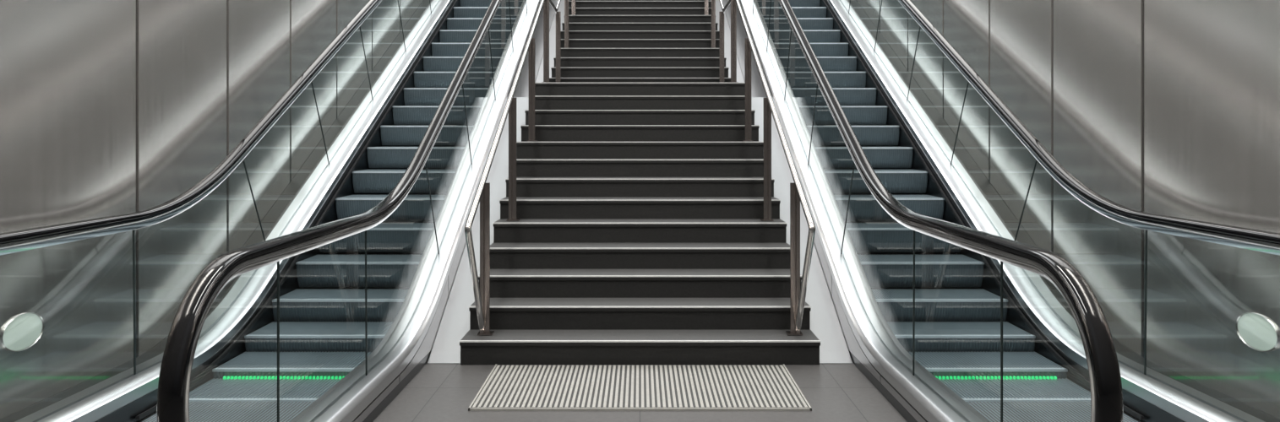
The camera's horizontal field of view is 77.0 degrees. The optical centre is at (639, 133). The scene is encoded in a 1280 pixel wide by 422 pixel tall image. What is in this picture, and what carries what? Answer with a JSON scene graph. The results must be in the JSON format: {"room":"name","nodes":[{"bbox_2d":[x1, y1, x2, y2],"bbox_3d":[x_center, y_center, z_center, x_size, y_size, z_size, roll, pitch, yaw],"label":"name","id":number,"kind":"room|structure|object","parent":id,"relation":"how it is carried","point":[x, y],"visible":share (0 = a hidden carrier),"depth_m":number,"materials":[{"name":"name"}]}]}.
{"room":"subway station escalators","nodes":[
{"label":"subway station escalators","id":0,"kind":"room"},
{"bbox_2d":[0,0,433,421],"bbox_3d":[-3.046,-2.730,8.918,0.348,8.500,27.837,0,0,0],"label":"wall","id":1,"kind":"structure","parent":0,"point":[108,107],"depth_m":4.87,"materials":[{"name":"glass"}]},
{"bbox_2d":[0,311,44,352],"bbox_3d":[-3.012,0.970,3.930,0.016,0.184,0.276,0,0,0],"label":"wall light","id":2,"kind":"object","parent":1,"relation":"attached to","point":[23,330],"visible":1,"depth_m":3.92,"materials":[{"name":"grey"}]},
{"bbox_2d":[138,363,1141,421],"bbox_3d":[0.000,1.570,6.500,18.000,0.100,31.000,0,0,0],"label":"floor","id":3,"kind":"structure","parent":0,"point":[438,393],"depth_m":4.43,"materials":[{"name":"tile"}]},
{"bbox_2d":[0,0,557,421],"bbox_3d":[-2.136,-1.413,9.745,1.468,6.545,14.910,0,0,0],"label":"escalator","id":4,"kind":"object","parent":3,"relation":"on","point":[342,304],"visible":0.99,"depth_m":5.76,"materials":[{"name":"metal"}]},
{"bbox_2d":[223,376,344,380],"bbox_3d":[-2.150,1.502,4.938,0.812,0.016,0.015,0,0,0],"label":"light","id":5,"kind":"object","parent":4,"relation":"on","point":[224,378],"depth_m":4.93,"materials":[{"name":"green"}]},
{"bbox_2d":[427,0,852,364],"bbox_3d":[0.000,-1.030,11.239,2.804,5.141,11.962,0,0,0],"label":"staircase","id":6,"kind":"structure","parent":3,"relation":"on","point":[640,237],"depth_m":6.67,"materials":[{"name":"stone"}]},
{"bbox_2d":[464,0,575,335],"bbox_3d":[-1.043,-1.596,10.979,0.100,5.907,12.042,0,0,0],"label":"stair handrail","id":7,"kind":"object","parent":6,"relation":"on","point":[482,295],"visible":0.92,"depth_m":6.59,"materials":[{"name":"metal"}]},
{"bbox_2d":[704,0,815,335],"bbox_3d":[1.043,-1.596,10.979,0.100,5.907,12.042,0,0,0],"label":"stair handrail","id":8,"kind":"object","parent":6,"relation":"on","point":[797,295],"visible":0.88,"depth_m":6.59,"materials":[{"name":"metal"}]},
{"bbox_2d":[468,364,811,411],"bbox_3d":[0.000,1.512,4.820,1.880,0.013,0.840,0,0,0],"label":"mat","id":9,"kind":"object","parent":3,"relation":"on","point":[506,389],"depth_m":4.73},
{"bbox_2d":[722,0,1279,421],"bbox_3d":[2.136,-1.413,9.745,1.468,6.545,14.910,0,0,0],"label":"escalator","id":10,"kind":"object","parent":3,"relation":"on","point":[937,304],"visible":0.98,"depth_m":5.77,"materials":[{"name":"metal"}]},
{"bbox_2d":[935,376,1056,380],"bbox_3d":[2.150,1.502,4.938,0.812,0.016,0.015,0,0,0],"label":"light","id":11,"kind":"object","parent":10,"relation":"on","point":[939,378],"depth_m":4.93,"materials":[{"name":"green"}]},
{"bbox_2d":[846,0,1279,421],"bbox_3d":[3.046,-2.730,8.918,0.348,8.500,27.837,0,0,0],"label":"wall","id":12,"kind":"structure","parent":0,"point":[1163,107],"depth_m":4.86,"materials":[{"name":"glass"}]},
{"bbox_2d":[1235,311,1279,352],"bbox_3d":[3.012,0.970,3.930,0.016,0.184,0.276,0,0,0],"label":"wall light","id":13,"kind":"object","parent":12,"relation":"attached to","point":[1255,330],"visible":1,"depth_m":3.92,"materials":[{"name":"grey"}]}
]}

